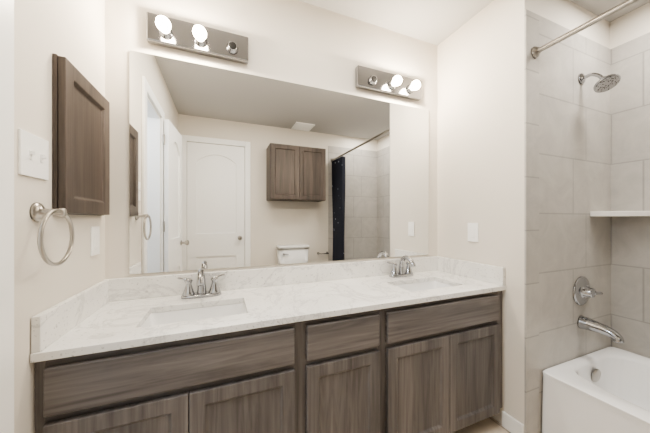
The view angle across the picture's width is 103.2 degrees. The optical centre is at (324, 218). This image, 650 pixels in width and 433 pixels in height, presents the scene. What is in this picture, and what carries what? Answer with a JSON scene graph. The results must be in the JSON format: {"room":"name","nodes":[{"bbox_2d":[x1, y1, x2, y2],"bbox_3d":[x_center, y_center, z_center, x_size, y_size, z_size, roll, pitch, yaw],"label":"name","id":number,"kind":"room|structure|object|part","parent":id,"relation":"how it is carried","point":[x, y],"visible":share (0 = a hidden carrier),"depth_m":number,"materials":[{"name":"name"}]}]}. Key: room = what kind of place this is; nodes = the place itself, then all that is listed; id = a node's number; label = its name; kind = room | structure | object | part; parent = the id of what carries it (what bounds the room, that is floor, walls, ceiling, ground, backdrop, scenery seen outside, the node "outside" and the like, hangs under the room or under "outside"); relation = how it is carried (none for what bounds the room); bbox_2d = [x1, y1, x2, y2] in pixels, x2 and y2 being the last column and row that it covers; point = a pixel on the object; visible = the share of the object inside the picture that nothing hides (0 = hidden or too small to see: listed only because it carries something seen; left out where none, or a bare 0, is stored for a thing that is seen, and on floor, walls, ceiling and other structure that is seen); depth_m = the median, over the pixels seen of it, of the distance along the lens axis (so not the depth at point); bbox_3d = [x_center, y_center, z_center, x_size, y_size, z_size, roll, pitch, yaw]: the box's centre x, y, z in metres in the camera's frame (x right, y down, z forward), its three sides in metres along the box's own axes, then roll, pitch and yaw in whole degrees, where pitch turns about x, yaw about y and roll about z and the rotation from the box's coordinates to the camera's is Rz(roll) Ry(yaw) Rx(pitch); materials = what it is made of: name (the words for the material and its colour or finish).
{"room":"bathroom","nodes":[
{"label":"bathroom","id":0,"kind":"room"},
{"bbox_2d":[14,0,104,432],"bbox_3d":[-0.928,-0.055,0.838,0.120,2.430,0.646,0,0,-22],"label":"wall","id":1,"kind":"structure","parent":0,"point":[72,32],"depth_m":0.76,"materials":[{"name":"beige paint"}]},
{"bbox_2d":[0,0,13,432],"bbox_3d":[-0.757,0.110,0.597,0.018,2.100,0.070,0,0,-22],"label":"door frame","id":2,"kind":"structure","parent":1,"relation":"attached to","point":[6,216],"depth_m":0.61,"materials":[{"name":"white wood"}]},
{"bbox_2d":[18,129,48,179],"bbox_3d":[-0.807,-0.175,0.722,0.016,0.118,0.116,0,0,-22],"label":"switch plate","id":3,"kind":"object","parent":1,"relation":"attached to","point":[33,155],"visible":1,"depth_m":0.71,"materials":[{"name":"white plastic"}]},
{"bbox_2d":[30,202,74,265],"bbox_3d":[-0.782,0.043,0.723,0.064,0.180,0.163,0,0,-22],"label":"towel ring","id":4,"kind":"object","parent":1,"relation":"attached to","point":[40,212],"visible":1,"depth_m":0.72,"materials":[{"name":"silver metal"}]},
{"bbox_2d":[31,279,109,350],"bbox_3d":[-0.886,0.320,0.928,0.020,0.100,0.466,0,0,-22],"label":"backsplash","id":5,"kind":"structure","parent":1,"relation":"attached to","point":[52,323],"depth_m":0.83,"materials":[{"name":"white stone"}]},
{"bbox_2d":[52,53,109,215],"bbox_3d":[-0.897,-0.265,0.966,0.032,0.500,0.350,0,0,-22],"label":"medicine cabinet","id":6,"kind":"object","parent":1,"relation":"attached to","point":[80,144],"visible":0.92,"depth_m":0.90,"materials":[{"name":"brown wood"}]},
{"bbox_2d":[90,226,99,255],"bbox_3d":[-0.948,0.090,1.064,0.008,0.118,0.072,0,0,-22],"label":"electrical outlet plate","id":7,"kind":"object","parent":1,"relation":"attached to","point":[95,240],"visible":1,"depth_m":1.05,"materials":[{"name":"white plastic"}]},
{"bbox_2d":[105,0,436,278],"bbox_3d":[-0.162,-0.055,1.557,2.076,2.430,0.120,0,0,-22],"label":"wall","id":8,"kind":"structure","parent":0,"point":[299,42],"depth_m":1.44,"materials":[{"name":"beige paint"}]},
{"bbox_2d":[146,12,248,64],"bbox_3d":[-0.605,-0.895,1.248,0.456,0.130,0.124,0,0,-22],"label":"bar","id":9,"kind":"object","parent":8,"relation":"attached to","point":[169,32],"visible":1,"depth_m":1.25,"materials":[{"name":"silver metal"}]},
{"bbox_2d":[228,41,236,49],"bbox_3d":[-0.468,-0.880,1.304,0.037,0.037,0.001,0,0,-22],"label":"socket","id":10,"kind":"object","parent":9,"relation":"attached to","point":[232,45],"depth_m":1.31,"materials":[{"name":"silver metal"}]},
{"bbox_2d":[110,256,437,302],"bbox_3d":[-0.080,0.320,1.513,1.952,0.100,0.020,0,0,-22],"label":"backsplash","id":11,"kind":"structure","parent":8,"relation":"attached to","point":[144,287],"depth_m":1.40,"materials":[{"name":"white stone"}]},
{"bbox_2d":[129,50,428,273],"bbox_3d":[-0.081,-0.263,1.521,1.774,1.035,0.006,0,0,-22],"label":"mirror","id":12,"kind":"object","parent":8,"relation":"attached to","point":[229,169],"visible":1,"depth_m":1.41,"materials":[{"name":"clear glass"}]},
{"bbox_2d":[355,65,420,100],"bbox_3d":[0.447,-0.895,1.669,0.504,0.130,0.124,0,0,-22],"label":"bar","id":13,"kind":"object","parent":8,"relation":"attached to","point":[375,80],"visible":1,"depth_m":1.67,"materials":[{"name":"silver metal"}]},
{"bbox_2d":[371,75,376,81],"bbox_3d":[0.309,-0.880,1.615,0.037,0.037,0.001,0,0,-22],"label":"socket","id":14,"kind":"object","parent":13,"relation":"attached to","point":[373,78],"depth_m":1.62,"materials":[{"name":"silver metal"}]},
{"bbox_2d":[299,0,649,45],"bbox_3d":[0.244,-1.300,0.515,4.055,0.060,2.356,0,0,-22],"label":"ceiling","id":15,"kind":"structure","parent":0,"point":[436,22],"depth_m":1.57,"materials":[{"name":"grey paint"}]},
{"bbox_2d":[453,417,510,432],"bbox_3d":[0.244,1.190,0.515,4.055,0.060,2.356,0,0,-22],"label":"floor","id":16,"kind":"structure","parent":0,"point":[490,425],"depth_m":1.43,"materials":[{"name":"tile"}]},
{"bbox_2d":[30,287,505,432],"bbox_3d":[0.008,0.778,1.295,1.952,0.764,0.490,0,0,-22],"label":"bathroom vanity","id":17,"kind":"object","parent":16,"relation":"on","point":[405,344],"depth_m":1.01,"materials":[{"name":"brown wood"}]},
{"bbox_3d":[-0.622,0.822,0.790,0.360,0.487,0.020,0,0,-22],"label":"door","id":18,"kind":"part","parent":17,"relation":"part of","materials":[{"name":"brown wood"}]},
{"bbox_3d":[-0.285,0.822,0.925,0.360,0.487,0.020,0,0,-22],"label":"door","id":19,"kind":"part","parent":17,"relation":"part of","materials":[{"name":"brown wood"}]},
{"bbox_2d":[30,271,501,358],"bbox_3d":[0.008,0.382,1.294,1.952,0.025,0.491,0,0,-22],"label":"countertop","id":20,"kind":"structure","parent":17,"relation":"on","point":[121,321],"depth_m":1.11,"materials":[{"name":"white stone"}]},
{"bbox_2d":[146,299,245,322],"bbox_3d":[-0.515,0.454,1.046,0.410,0.143,0.255,0,0,-22],"label":"sink","id":21,"kind":"object","parent":20,"relation":"in","point":[164,314],"depth_m":1.14,"materials":[{"name":"white ceramic"}]},
{"bbox_2d":[174,268,225,302],"bbox_3d":[-0.573,0.300,1.189,0.208,0.140,0.159,0,0,-22],"label":"faucet","id":22,"kind":"object","parent":20,"relation":"on","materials":[{"name":"silver metal"}]},
{"bbox_2d":[386,255,417,278],"bbox_3d":[0.514,0.300,1.624,0.207,0.140,0.159,0,0,-22],"label":"faucet","id":23,"kind":"object","parent":20,"relation":"on","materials":[{"name":"silver metal"}]},
{"bbox_2d":[398,279,453,290],"bbox_3d":[0.571,0.454,1.481,0.410,0.143,0.255,0,0,-22],"label":"sink","id":24,"kind":"object","parent":20,"relation":"in","point":[415,284],"depth_m":1.59,"materials":[{"name":"white ceramic"}]},
{"bbox_3d":[0.082,0.822,1.072,0.334,0.487,0.020,0,0,-22],"label":"door","id":25,"kind":"part","parent":17,"relation":"part of","materials":[{"name":"brown wood"}]},
{"bbox_3d":[0.082,0.487,1.072,0.334,0.138,0.020,0,0,-22],"label":"drawer","id":26,"kind":"part","parent":17,"relation":"part of","materials":[{"name":"brown wood"}]},
{"bbox_3d":[0.445,0.822,1.217,0.365,0.487,0.020,0,0,-22],"label":"door","id":27,"kind":"part","parent":17,"relation":"part of","materials":[{"name":"brown wood"}]},
{"bbox_3d":[0.787,0.822,1.354,0.365,0.487,0.020,0,0,-22],"label":"door","id":28,"kind":"part","parent":17,"relation":"part of","materials":[{"name":"brown wood"}]},
{"bbox_2d":[542,347,649,432],"bbox_3d":[1.772,0.985,0.811,0.737,0.350,1.511,0,0,-22],"label":"bathtub","id":29,"kind":"object","parent":16,"relation":"on","point":[606,390],"visible":0.98,"depth_m":1.32,"materials":[{"name":"white ceramic"}]},
{"bbox_2d":[437,0,609,424],"bbox_3d":[1.365,-0.055,1.853,0.979,2.430,0.705,0,0,-22],"label":"wall","id":30,"kind":"structure","parent":0,"point":[480,118],"depth_m":1.51,"materials":[{"name":"beige paint"}]},
{"bbox_2d":[438,256,505,286],"bbox_3d":[0.908,0.320,1.645,0.020,0.100,0.466,0,0,-22],"label":"backsplash","id":31,"kind":"structure","parent":30,"relation":"attached to","point":[492,274],"depth_m":1.59,"materials":[{"name":"white stone"}]},
{"bbox_2d":[468,223,477,241],"bbox_3d":[0.928,0.083,1.616,0.008,0.118,0.072,0,0,-22],"label":"outlet","id":32,"kind":"object","parent":30,"relation":"attached to","point":[472,232],"visible":1,"depth_m":1.61,"materials":[{"name":"white plastic"}]},
{"bbox_2d":[502,411,523,432],"bbox_3d":[1.015,1.117,1.394,0.012,0.085,0.111,0,0,-22],"label":"baseboard","id":33,"kind":"structure","parent":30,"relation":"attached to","point":[511,424],"depth_m":1.39,"materials":[{"name":"white"}]},
{"bbox_2d":[524,9,538,432],"bbox_3d":[1.093,0.035,1.360,0.109,2.250,0.008,0,0,-22],"label":"tile strip","id":34,"kind":"object","parent":30,"relation":"attached to","point":[531,232],"visible":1,"depth_m":1.35,"materials":[{"name":"beige tile"}]},
{"bbox_2d":[531,0,639,57],"bbox_3d":[1.391,-0.880,0.659,0.059,0.060,1.514,0,0,-22],"label":"curtain rod","id":35,"kind":"object","parent":34,"relation":"attached to","point":[536,51],"visible":0.98,"depth_m":1.17,"materials":[{"name":"silver metal"}]},
{"bbox_2d":[539,15,610,432],"bbox_3d":[1.492,0.035,1.520,0.750,2.250,0.008,0,0,-22],"label":"tiled wall","id":36,"kind":"structure","parent":30,"relation":"attached to","point":[574,162],"depth_m":1.49,"materials":[{"name":"beige tile"}]},
{"bbox_2d":[573,276,602,305],"bbox_3d":[1.529,0.425,1.496,0.172,0.172,0.062,0,0,-22],"label":"shower valve","id":37,"kind":"object","parent":36,"relation":"attached to","point":[583,291],"visible":1,"depth_m":1.49,"materials":[{"name":"silver metal"}]},
{"bbox_2d":[578,73,620,92],"bbox_3d":[1.538,-0.788,1.445,0.103,0.148,0.163,0,0,-22],"label":"shower head","id":38,"kind":"object","parent":36,"relation":"attached to","point":[606,83],"visible":1,"depth_m":1.42},
{"bbox_2d":[577,315,624,342],"bbox_3d":[1.550,0.617,1.443,0.080,0.094,0.177,0,0,-22],"label":"tub spout","id":39,"kind":"object","parent":36,"relation":"attached to","point":[589,324],"visible":1,"depth_m":1.44,"materials":[{"name":"silver metal"}]},
{"bbox_2d":[610,2,649,48],"bbox_3d":[2.201,-0.055,0.919,0.120,2.430,1.651,0,0,-22],"label":"wall","id":40,"kind":"structure","parent":0,"point":[631,25],"depth_m":1.58,"materials":[{"name":"beige paint"}]},
{"bbox_2d":[611,32,649,357],"bbox_3d":[2.120,0.035,0.951,0.008,2.250,1.515,0,0,-22],"label":"tile","id":41,"kind":"structure","parent":40,"relation":"attached to","point":[630,191],"depth_m":1.57,"materials":[{"name":"beige tile"}]},
{"bbox_2d":[590,211,649,216],"bbox_3d":[1.765,-0.030,1.491,0.247,0.030,0.247,0,0,-22],"label":"corner shelf","id":42,"kind":"object","parent":41,"relation":"attached to","point":[618,213],"visible":1,"depth_m":1.47,"materials":[{"name":"white stone"}]}
]}

